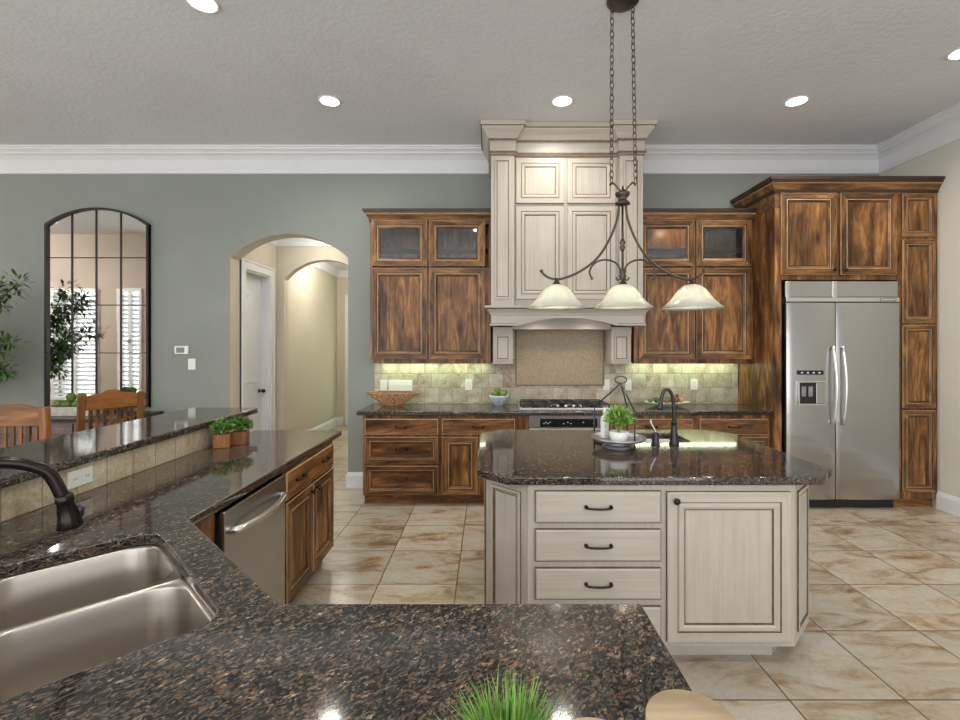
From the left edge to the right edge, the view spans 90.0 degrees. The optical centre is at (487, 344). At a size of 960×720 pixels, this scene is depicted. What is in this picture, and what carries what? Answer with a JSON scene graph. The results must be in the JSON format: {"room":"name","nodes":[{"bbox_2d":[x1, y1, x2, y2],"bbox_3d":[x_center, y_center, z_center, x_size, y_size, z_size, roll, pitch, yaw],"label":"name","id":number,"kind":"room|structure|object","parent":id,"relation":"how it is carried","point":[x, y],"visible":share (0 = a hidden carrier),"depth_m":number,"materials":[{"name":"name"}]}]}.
{"room":"kitchen","nodes":[
{"label":"kitchen","id":0,"kind":"room"},
{"bbox_2d":[0,445,212,522],"bbox_3d":[-1.826,1.033,1.950,0.148,1.044,3.100,0,0,0],"label":"wall","id":1,"kind":"structure","parent":0,"point":[212,445],"depth_m":2.17,"materials":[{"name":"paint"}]},
{"bbox_2d":[0,416,248,521],"bbox_3d":[-1.748,0.573,1.950,0.008,0.123,3.100,0,0,0],"label":"tile riser","id":2,"kind":"structure","parent":1,"relation":"attached to","point":[18,499],"depth_m":2.21,"materials":[{"name":"tile"}]},
{"bbox_2d":[67,465,92,489],"bbox_3d":[-1.740,0.565,2.050,0.008,0.072,0.125,0,0,0],"label":"wall outlet","id":3,"kind":"object","parent":2,"relation":"attached to","point":[79,477],"visible":0.97,"depth_m":2.04,"materials":[{"name":"white plastic"}]},
{"bbox_2d":[72,476,77,482],"bbox_3d":[-1.737,0.565,2.019,0.001,0.024,0.026,0,0,0],"label":"socket","id":4,"kind":"object","parent":3,"relation":"attached to","point":[74,478],"depth_m":2.02,"materials":[{"name":"white plastic"}]},
{"bbox_2d":[0,408,257,488],"bbox_3d":[-1.975,0.490,2.010,0.510,0.038,3.220,0,0,0],"label":"countertop","id":5,"kind":"structure","parent":1,"relation":"on","point":[63,452],"depth_m":2.42,"materials":[{"name":"brown stone"}]},
{"bbox_2d":[239,243,275,429],"bbox_3d":[-2.960,0.055,5.920,0.280,3.000,0.959,0,0,0],"label":"wall","id":6,"kind":"structure","parent":0,"point":[265,255],"depth_m":6.08,"materials":[{"name":"beige paint"}]},
{"bbox_2d":[240,258,275,431],"bbox_3d":[-2.929,0.282,5.880,0.282,2.545,0.874,0,0,0],"label":"door","id":7,"kind":"structure","parent":6,"relation":"in","point":[257,290],"depth_m":6.06,"materials":[{"name":"white paint"}]},
{"bbox_2d":[276,246,347,429],"bbox_3d":[-2.150,0.055,6.465,1.900,3.000,0.129,0,0,0],"label":"wall","id":8,"kind":"structure","parent":0,"point":[289,259],"depth_m":6.40,"materials":[{"name":"beige paint"}]},
{"bbox_2d":[269,238,330,245],"bbox_3d":[-2.160,-1.380,5.923,1.320,0.130,0.955,0,0,0],"label":"ceiling","id":9,"kind":"structure","parent":8,"relation":"attached to","point":[287,241],"depth_m":6.37,"materials":[{"name":"white paint"}]},
{"bbox_2d":[288,265,336,429],"bbox_3d":[-3.005,0.055,7.915,0.150,3.000,2.769,0,0,0],"label":"wall","id":10,"kind":"structure","parent":0,"point":[312,291],"depth_m":8.02,"materials":[{"name":"beige paint"}]},
{"bbox_2d":[310,417,342,429],"bbox_3d":[-2.865,1.472,7.920,0.130,0.165,2.760,0,0,0],"label":"baseboard","id":11,"kind":"structure","parent":10,"relation":"attached to","point":[332,423],"depth_m":8.88,"materials":[{"name":"white paint"}]},
{"bbox_2d":[311,262,347,276],"bbox_3d":[-2.215,-1.380,7.920,1.430,0.130,2.760,0,0,0],"label":"trim","id":12,"kind":"structure","parent":10,"relation":"attached to","point":[323,266],"depth_m":8.82,"materials":[{"name":"white paint"}]},
{"bbox_2d":[325,262,347,269],"bbox_3d":[-2.150,-1.486,7.471,1.900,0.079,4.059,0,0,0],"label":"ceiling","id":13,"kind":"structure","parent":0,"point":[340,266],"depth_m":8.73,"materials":[{"name":"white paint"}]},
{"bbox_2d":[337,277,347,424],"bbox_3d":[-2.215,0.055,9.361,1.730,3.000,0.119,0,0,0],"label":"wall","id":14,"kind":"structure","parent":0,"point":[342,282],"depth_m":9.30,"materials":[{"name":"beige paint"}]},
{"bbox_2d":[344,295,347,424],"bbox_3d":[-2.250,0.290,9.284,1.064,2.530,0.032,0,0,0],"label":"door","id":15,"kind":"structure","parent":14,"relation":"in","point":[346,296],"depth_m":9.28,"materials":[{"name":"white paint"}]},
{"bbox_2d":[0,174,878,471],"bbox_3d":[-3.860,-0.290,5.345,16.280,3.690,0.190,0,0,0],"label":"wall","id":16,"kind":"structure","parent":0,"point":[203,225],"depth_m":5.25,"materials":[{"name":"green paint"}]},
{"bbox_2d":[44,207,150,406],"bbox_3d":[-4.245,-0.407,5.221,1.120,2.165,0.053,0,0,0],"label":"arched mirror","id":17,"kind":"object","parent":16,"relation":"attached to","point":[97,260],"visible":0.94,"depth_m":5.22,"materials":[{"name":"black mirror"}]},
{"bbox_2d":[174,346,188,353],"bbox_3d":[-3.343,0.055,5.238,0.148,0.090,0.024,0,0,0],"label":"thermostat","id":18,"kind":"object","parent":16,"relation":"attached to","point":[177,349],"visible":1,"depth_m":5.23,"materials":[{"name":"white plastic"}]},
{"bbox_2d":[188,359,195,369],"bbox_3d":[-3.237,0.210,5.245,0.080,0.120,0.009,0,0,0],"label":"switch plate","id":19,"kind":"object","parent":16,"relation":"attached to","point":[191,362],"visible":1,"depth_m":5.24,"materials":[{"name":"white plastic"}]},
{"bbox_2d":[0,145,488,173],"bbox_3d":[-5.986,-2.002,5.181,12.028,0.264,0.137,0,0,0],"label":"trim","id":20,"kind":"structure","parent":16,"relation":"attached to","point":[14,159],"depth_m":5.22,"materials":[{"name":"white paint"}]},
{"bbox_2d":[346,472,362,487],"bbox_3d":[-1.381,1.472,5.336,0.333,0.165,0.208,0,0,0],"label":"baseboard","id":21,"kind":"structure","parent":16,"relation":"attached to","point":[353,479],"depth_m":5.23,"materials":[{"name":"white paint"}]},
{"bbox_2d":[362,208,490,362],"bbox_3d":[-0.625,-0.596,5.058,1.306,1.582,0.381,0,0,0],"label":"upper cabinet","id":22,"kind":"object","parent":16,"relation":"attached to","point":[430,268],"visible":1,"depth_m":4.93,"materials":[{"name":"brown wood"}]},
{"bbox_2d":[381,248,487,253],"bbox_3d":[-0.591,-1.001,5.101,1.188,0.012,0.271,0,0,0],"label":"shelf","id":23,"kind":"object","parent":22,"relation":"attached to","point":[383,250],"depth_m":5.05,"materials":[{"name":"brown wood"}]},
{"bbox_2d":[374,325,737,402],"bbox_3d":[0.744,0.195,5.240,3.968,0.880,0.020,0,0,0],"label":"backsplash","id":24,"kind":"structure","parent":16,"relation":"attached to","point":[547,364],"depth_m":5.24,"materials":[{"name":"tile"}]},
{"bbox_2d":[380,380,386,390],"bbox_3d":[-1.138,0.440,5.235,0.075,0.118,0.009,0,0,0],"label":"switch plate","id":25,"kind":"object","parent":24,"relation":"attached to","point":[383,383],"visible":1,"depth_m":5.23,"materials":[{"name":"white plastic"}]},
{"bbox_2d":[388,380,411,390],"bbox_3d":[-0.958,0.441,5.232,0.250,0.109,0.014,0,0,0],"label":"switch plate","id":26,"kind":"object","parent":24,"relation":"attached to","point":[393,385],"visible":1,"depth_m":5.23,"materials":[{"name":"white plastic"}]},
{"bbox_2d":[465,379,471,389],"bbox_3d":[-0.212,0.435,5.236,0.075,0.118,0.008,0,0,0],"label":"wall outlet","id":27,"kind":"object","parent":24,"relation":"attached to","point":[468,382],"visible":1,"depth_m":5.23,"materials":[{"name":"white plastic"}]},
{"bbox_2d":[603,379,609,389],"bbox_3d":[1.291,0.435,5.235,0.070,0.118,0.009,0,0,0],"label":"switch plate","id":28,"kind":"object","parent":24,"relation":"attached to","point":[606,384],"visible":1,"depth_m":5.23,"materials":[{"name":"white plastic"}]},
{"bbox_2d":[625,379,631,389],"bbox_3d":[1.530,0.435,5.235,0.070,0.118,0.009,0,0,0],"label":"switch plate","id":29,"kind":"object","parent":24,"relation":"attached to","point":[628,385],"visible":0.91,"depth_m":5.23,"materials":[{"name":"white plastic"}]},
{"bbox_2d":[691,379,697,389],"bbox_3d":[2.249,0.430,5.236,0.075,0.118,0.008,0,0,0],"label":"wall outlet","id":30,"kind":"object","parent":24,"relation":"attached to","point":[694,382],"visible":1,"depth_m":5.23,"materials":[{"name":"white plastic"}]},
{"bbox_2d":[480,120,656,363],"bbox_3d":[0.765,-0.970,4.892,1.678,2.324,0.710,0,0,0],"label":"range hood","id":31,"kind":"object","parent":16,"relation":"attached to","point":[554,210],"visible":0.92,"depth_m":4.67,"materials":[{"name":"wood"}]},
{"bbox_2d":[512,318,610,329],"bbox_3d":[0.765,-0.254,4.934,1.408,0.182,0.587,0,0,0],"label":"hood","id":32,"kind":"object","parent":31,"relation":"attached to","point":[557,323],"depth_m":4.97,"materials":[{"name":"white"}]},
{"bbox_2d":[485,305,652,316],"bbox_3d":[0.765,-0.329,4.883,1.596,0.088,0.691,0,0,0],"label":"mantel shelf","id":33,"kind":"object","parent":31,"relation":"attached to","point":[493,310],"depth_m":4.59,"materials":[{"name":"wood"}]},
{"bbox_2d":[631,208,756,362],"bbox_3d":[2.115,-0.596,5.058,1.226,1.582,0.381,0,0,0],"label":"upper cabinet","id":34,"kind":"object","parent":16,"relation":"attached to","point":[684,242],"visible":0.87,"depth_m":4.93,"materials":[{"name":"brown wood"}]},
{"bbox_2d":[648,248,741,253],"bbox_3d":[2.115,-1.001,5.101,1.176,0.012,0.271,0,0,0],"label":"shelf","id":35,"kind":"object","parent":34,"relation":"attached to","point":[650,250],"depth_m":5.05,"materials":[{"name":"brown wood"}]},
{"bbox_2d":[0,0,959,144],"bbox_3d":[-3.785,-2.185,1.620,16.430,0.100,7.640,0,0,0],"label":"ceiling","id":36,"kind":"structure","parent":0,"point":[73,72],"depth_m":3.68,"materials":[{"name":"white paint"}]},
{"bbox_2d":[184,0,220,13],"bbox_3d":[-1.780,-2.131,2.990,0.200,0.009,0.200,0,0,0],"label":"recessed light","id":37,"kind":"object","parent":36,"relation":"in","point":[203,6],"visible":1,"depth_m":3.02,"materials":[{"name":"white paint"}]},
{"bbox_2d":[318,95,341,106],"bbox_3d":[-1.385,-2.131,4.200,0.200,0.009,0.200,0,0,0],"label":"recessed light","id":38,"kind":"object","parent":36,"relation":"in","point":[326,100],"visible":1,"depth_m":4.20,"materials":[{"name":"white paint"}]},
{"bbox_2d":[551,95,573,106],"bbox_3d":[0.650,-2.131,4.200,0.200,0.009,0.200,0,0,0],"label":"recessed light","id":39,"kind":"object","parent":36,"relation":"in","point":[562,100],"visible":1,"depth_m":4.20,"materials":[{"name":"white paint"}]},
{"bbox_2d":[528,0,723,310],"bbox_3d":[0.843,-1.180,2.970,1.198,1.910,0.360,0,0,0],"label":"pendant light","id":40,"kind":"object","parent":36,"relation":"hanging from","point":[692,296],"visible":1,"depth_m":2.96,"materials":[{"name":"grey metal"}]},
{"bbox_2d":[783,95,809,106],"bbox_3d":[2.700,-2.131,4.200,0.200,0.009,0.200,0,0,0],"label":"recessed light","id":41,"kind":"object","parent":36,"relation":"in","point":[799,100],"visible":1,"depth_m":4.20,"materials":[{"name":"white paint"}]},
{"bbox_2d":[945,48,959,60],"bbox_3d":[3.470,-2.131,3.500,0.200,0.009,0.200,0,0,0],"label":"recessed light","id":42,"kind":"object","parent":36,"relation":"in","point":[954,55],"visible":1,"depth_m":3.54,"materials":[{"name":"white paint"}]},
{"bbox_2d":[290,425,959,719],"bbox_3d":[-3.785,1.605,3.700,16.430,0.100,11.800,0,0,0],"label":"floor","id":43,"kind":"structure","parent":0,"point":[880,640],"depth_m":3.00,"materials":[{"name":"tile"}]},
{"bbox_2d":[0,269,32,383],"bbox_3d":[-5.322,0.389,4.681,1.384,2.332,0.935,0,0,-11],"label":"indoor tree","id":44,"kind":"object","parent":43,"relation":"on","point":[4,374],"visible":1,"depth_m":4.89,"materials":[{"name":"green plant"}]},
{"bbox_2d":[0,404,50,447],"bbox_3d":[-2.851,0.954,3.067,0.424,1.203,0.465,0,0,-3],"label":"bar stool","id":45,"kind":"object","parent":43,"relation":"on","point":[12,416],"visible":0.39,"depth_m":2.85,"materials":[{"name":"brown wood"}]},
{"bbox_2d":[0,411,163,447],"bbox_3d":[-4.245,1.135,4.933,1.430,0.840,0.587,0,0,0],"label":"dining table","id":46,"kind":"object","parent":43,"relation":"on","point":[60,425],"visible":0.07,"depth_m":4.67,"materials":[{"name":"brown wood"}]},
{"bbox_2d":[51,406,102,415],"bbox_3d":[-4.170,0.667,4.870,0.480,0.095,0.200,0,0,0],"label":"trough","id":47,"kind":"object","parent":46,"relation":"on","point":[55,411],"visible":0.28,"depth_m":4.78,"materials":[{"name":"white ceramic"}]},
{"bbox_2d":[53,400,62,406],"bbox_3d":[-4.355,0.602,4.873,0.088,0.088,0.088,0,0,0],"label":"moss ball","id":48,"kind":"object","parent":47,"relation":"in","point":[57,403],"visible":0.62,"depth_m":4.84,"materials":[{"name":"green plant"}]},
{"bbox_2d":[61,400,71,406],"bbox_3d":[-4.263,0.603,4.857,0.092,0.092,0.092,0,0,0],"label":"moss ball","id":49,"kind":"object","parent":47,"relation":"in","point":[65,403],"visible":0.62,"depth_m":4.83,"materials":[{"name":"green plant"}]},
{"bbox_2d":[66,393,76,400],"bbox_3d":[-4.217,0.526,4.857,0.086,0.086,0.086,0,0,0],"label":"moss ball","id":50,"kind":"object","parent":49,"relation":"on","point":[71,396],"visible":0.99,"depth_m":4.83,"materials":[{"name":"green plant"}]},
{"bbox_2d":[71,400,76,406],"bbox_3d":[-4.170,0.602,4.873,0.090,0.090,0.090,0,0,0],"label":"moss ball","id":51,"kind":"object","parent":47,"relation":"in","point":[74,403],"visible":0.34,"depth_m":4.83,"materials":[{"name":"green plant"}]},
{"bbox_2d":[76,389,144,431],"bbox_3d":[-3.061,0.948,3.804,0.465,1.215,0.424,0,0,34],"label":"bar stool","id":52,"kind":"object","parent":43,"relation":"on","point":[110,398],"visible":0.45,"depth_m":3.67,"materials":[{"name":"brown wood"}]},
{"bbox_2d":[181,514,213,577],"bbox_3d":[-1.133,1.115,1.192,1.205,0.879,1.545,0,0,0],"label":"base cabinet","id":53,"kind":"object","parent":43,"relation":"on","point":[206,526],"visible":0.02,"depth_m":1.92,"materials":[{"name":"brown wood"}]},
{"bbox_2d":[0,430,692,719],"bbox_3d":[-0.682,0.655,1.992,2.120,0.040,3.185,0,0,0],"label":"countertop","id":54,"kind":"structure","parent":53,"relation":"on","point":[259,657],"depth_m":1.01,"materials":[{"name":"brown stone"}]},
{"bbox_2d":[0,456,84,532],"bbox_3d":[-1.157,0.447,1.103,0.158,0.375,0.335,0,0,24],"label":"faucet","id":55,"kind":"object","parent":54,"relation":"on","point":[69,514],"visible":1,"depth_m":1.18,"materials":[{"name":"brown metal"}]},
{"bbox_2d":[0,544,213,700],"bbox_3d":[-1.031,0.788,1.231,0.770,0.225,0.453,0,0,45],"label":"double sink","id":56,"kind":"object","parent":54,"relation":"in","point":[59,621],"visible":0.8,"depth_m":1.32,"materials":[{"name":"metal"}]},
{"bbox_2d":[208,417,236,448],"bbox_3d":[-1.654,0.539,2.990,0.160,0.192,0.155,0,0,-20],"label":"potted plant","id":57,"kind":"object","parent":54,"relation":"on","point":[222,439],"visible":1,"depth_m":2.96,"materials":[{"name":"green plant"}]},
{"bbox_2d":[228,415,253,444],"bbox_3d":[-1.590,0.539,3.084,0.166,0.191,0.151,0,0,-11],"label":"potted plant","id":58,"kind":"object","parent":54,"relation":"on","point":[241,436],"visible":0.93,"depth_m":3.05,"materials":[{"name":"green plant"}]},
{"bbox_2d":[428,664,573,719],"bbox_3d":[0.025,0.544,0.631,0.227,0.182,0.234,0,0,0],"label":"grass plant","id":59,"kind":"object","parent":54,"relation":"on","point":[513,710],"visible":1,"depth_m":0.67,"materials":[{"name":"green plant"}]},
{"bbox_2d":[572,717,602,719],"bbox_3d":[0.113,0.529,0.500,0.098,0.210,0.098,0,0,0],"label":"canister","id":60,"kind":"object","parent":54,"relation":"on","point":[581,718],"visible":1,"depth_m":0.55,"materials":[{"name":"wood"}]},
{"bbox_2d":[645,689,734,719],"bbox_3d":[0.231,0.529,0.543,0.101,0.210,0.101,0,0,0],"label":"canister","id":61,"kind":"object","parent":54,"relation":"on","point":[672,704],"visible":1,"depth_m":0.56,"materials":[{"name":"wood"}]},
{"bbox_2d":[214,474,287,603],"bbox_3d":[-1.370,1.124,2.288,0.700,0.862,0.605,0,0,0],"label":"dishwasher","id":62,"kind":"object","parent":43,"relation":"on","point":[250,530],"visible":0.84,"depth_m":2.28,"materials":[{"name":"silver metal"}]},
{"bbox_2d":[275,441,333,603],"bbox_3d":[-1.403,1.115,3.030,0.674,0.879,0.850,0,0,0],"label":"base cabinet","id":63,"kind":"object","parent":43,"relation":"on","point":[309,483],"visible":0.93,"depth_m":2.94,"materials":[{"name":"brown wood"}]},
{"bbox_2d":[363,415,439,502],"bbox_3d":[-0.841,1.115,4.917,0.739,0.879,0.662,0,0,0],"label":"base cabinet","id":64,"kind":"object","parent":43,"relation":"on","point":[401,452],"visible":0.96,"depth_m":4.63,"materials":[{"name":"brown wood"}]},
{"bbox_2d":[439,415,527,502],"bbox_3d":[-0.041,1.115,4.917,0.859,0.879,0.662,0,0,0],"label":"base cabinet","id":65,"kind":"object","parent":43,"relation":"on","point":[459,435],"visible":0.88,"depth_m":4.62,"materials":[{"name":"brown wood"}]},
{"bbox_2d":[528,415,602,429],"bbox_3d":[0.770,1.065,4.875,0.758,0.779,0.651,0,0,0],"label":"oven","id":66,"kind":"object","parent":43,"relation":"on","point":[535,422],"visible":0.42,"depth_m":4.62,"materials":[{"name":"metal"}]},
{"bbox_2d":[484,479,808,654],"bbox_3d":[0.845,1.115,2.933,1.732,0.879,1.295,0,0,0],"label":"kitchen island","id":67,"kind":"object","parent":43,"relation":"on","point":[714,569],"visible":0.66,"depth_m":2.33,"materials":[{"name":"wood"}]},
{"bbox_2d":[477,430,831,484],"bbox_3d":[0.850,0.655,2.955,1.815,0.040,1.300,0,0,0],"label":"island countertop","id":68,"kind":"structure","parent":67,"relation":"on","point":[507,457],"depth_m":2.59,"materials":[{"name":"brown stone"}]},
{"bbox_2d":[591,376,646,449],"bbox_3d":[0.815,0.413,3.000,0.336,0.443,0.336,0,0,0],"label":"tray stand","id":69,"kind":"object","parent":68,"relation":"on","point":[633,438],"visible":0.85,"depth_m":2.96,"materials":[{"name":"metal"}]},
{"bbox_2d":[600,408,609,437],"bbox_3d":[0.740,0.492,3.045,0.051,0.190,0.051,0,0,45],"label":"soap bottle","id":70,"kind":"object","parent":69,"relation":"on","point":[604,431],"visible":0.8,"depth_m":3.03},
{"bbox_2d":[591,432,646,444],"bbox_3d":[0.815,0.582,3.000,0.336,0.021,0.336,0,0,0],"label":"tray","id":71,"kind":"object","parent":69,"relation":"on","point":[631,439],"depth_m":2.96,"materials":[{"name":"metal"}]},
{"bbox_2d":[602,404,636,441],"bbox_3d":[0.798,0.472,2.924,0.228,0.231,0.220,0,0,0],"label":"potted plant","id":72,"kind":"object","parent":69,"relation":"on","point":[623,415],"visible":1,"depth_m":2.89,"materials":[{"name":"green plant"}]},
{"bbox_2d":[650,419,659,445],"bbox_3d":[1.063,0.553,3.051,0.057,0.163,0.053,0,0,40],"label":"handle","id":73,"kind":"object","parent":68,"relation":"on","point":[655,436],"visible":1,"depth_m":3.04,"materials":[{"name":"black metal"}]},
{"bbox_2d":[645,438,679,441],"bbox_3d":[1.153,0.768,3.300,0.405,0.185,0.360,0,0,0],"label":"bar sink","id":74,"kind":"object","parent":68,"relation":"in","point":[647,439],"visible":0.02,"depth_m":3.46,"materials":[{"name":"metal"}]},
{"bbox_2d":[657,388,678,445],"bbox_3d":[1.147,0.453,3.060,0.142,0.363,0.064,0,0,0],"label":"island faucet","id":75,"kind":"object","parent":68,"relation":"on","point":[673,432],"visible":1,"depth_m":3.05,"materials":[{"name":"black metal"}]},
{"bbox_2d":[609,415,695,429],"bbox_3d":[1.581,1.115,4.917,0.857,0.879,0.662,0,0,0],"label":"base cabinet","id":76,"kind":"object","parent":43,"relation":"on","point":[660,422],"visible":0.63,"depth_m":4.62,"materials":[{"name":"brown wood"}]},
{"bbox_2d":[696,415,769,446],"bbox_3d":[2.369,1.115,4.917,0.718,0.879,0.662,0,0,0],"label":"base cabinet","id":77,"kind":"object","parent":43,"relation":"on","point":[756,428],"visible":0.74,"depth_m":4.62,"materials":[{"name":"brown wood"}]},
{"bbox_2d":[357,403,772,414],"bbox_3d":[0.734,0.655,4.924,3.988,0.040,0.648,0,0,0],"label":"countertop","id":78,"kind":"structure","parent":77,"relation":"on","point":[374,408],"depth_m":4.65,"materials":[{"name":"brown stone"}]},
{"bbox_2d":[366,391,418,405],"bbox_3d":[-1.007,0.566,5.060,0.550,0.138,0.346,0,0,0],"label":"woven bowl","id":79,"kind":"object","parent":78,"relation":"on","point":[376,397],"visible":1,"depth_m":5.00,"materials":[{"name":"wicker"}]},
{"bbox_2d":[489,394,509,405],"bbox_3d":[0.119,0.581,5.070,0.220,0.108,0.220,0,0,0],"label":"ceramic bowl","id":80,"kind":"object","parent":78,"relation":"on","point":[500,400],"visible":0.92,"depth_m":5.00,"materials":[{"name":"white ceramic"}]},
{"bbox_2d":[491,389,498,395],"bbox_3d":[0.070,0.503,5.048,0.082,0.082,0.082,0,0,-2],"label":"apple","id":81,"kind":"object","parent":80,"relation":"in","point":[494,392],"visible":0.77,"depth_m":5.02,"materials":[{"name":"green plant"}]},
{"bbox_2d":[500,389,506,395],"bbox_3d":[0.162,0.501,5.048,0.082,0.082,0.082,0,0,-13],"label":"apple","id":82,"kind":"object","parent":80,"relation":"in","point":[503,392],"visible":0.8,"depth_m":5.02,"materials":[{"name":"green plant"}]},
{"bbox_2d":[516,399,610,410],"bbox_3d":[0.770,0.608,4.907,0.930,0.053,0.525,0,0,0],"label":"cooktop","id":83,"kind":"object","parent":78,"relation":"in","point":[549,404],"visible":0.97,"depth_m":4.83,"materials":[{"name":"metal"}]},
{"bbox_2d":[644,401,689,406],"bbox_3d":[1.857,0.611,4.980,0.476,0.048,0.238,0,0,0],"label":"serving platter","id":84,"kind":"object","parent":78,"relation":"on","point":[653,402],"visible":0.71,"depth_m":4.91,"materials":[{"name":"ceramic"}]},
{"bbox_2d":[730,176,944,450],"bbox_3d":[3.462,-0.013,4.868,1.629,3.135,0.760,0,0,0],"label":"tall cabinet","id":85,"kind":"object","parent":43,"relation":"on","point":[806,228],"visible":0.84,"depth_m":4.57,"materials":[{"name":"brown wood"}]},
{"bbox_2d":[781,281,898,507],"bbox_3d":[3.357,0.472,4.844,1.070,2.165,0.752,0,0,0],"label":"refrigerator","id":86,"kind":"object","parent":43,"relation":"on","point":[840,339],"visible":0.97,"depth_m":4.53,"materials":[{"name":"metal"}]},
{"bbox_2d":[893,194,936,506],"bbox_3d":[4.088,0.056,4.899,0.381,2.998,0.699,0,0,0],"label":"pantry cabinet","id":87,"kind":"object","parent":43,"relation":"on","point":[916,213],"visible":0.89,"depth_m":4.56,"materials":[{"name":"brown wood"}]},
{"bbox_2d":[879,139,959,507],"bbox_3d":[4.355,-0.290,1.620,0.150,3.690,7.640,0,0,0],"label":"wall","id":88,"kind":"structure","parent":0,"point":[944,160],"depth_m":4.47,"materials":[{"name":"beige paint"}]},
{"bbox_2d":[643,102,959,173],"bbox_3d":[2.891,-2.002,1.525,2.778,0.264,7.450,0,0,0],"label":"trim","id":89,"kind":"structure","parent":88,"relation":"attached to","point":[941,129],"depth_m":5.18,"materials":[{"name":"white paint"}]},
{"bbox_2d":[936,491,959,516],"bbox_3d":[4.271,1.472,1.183,0.018,0.165,6.767,0,0,0],"label":"baseboard","id":90,"kind":"structure","parent":88,"relation":"attached to","point":[947,503],"depth_m":4.44,"materials":[{"name":"white paint"}]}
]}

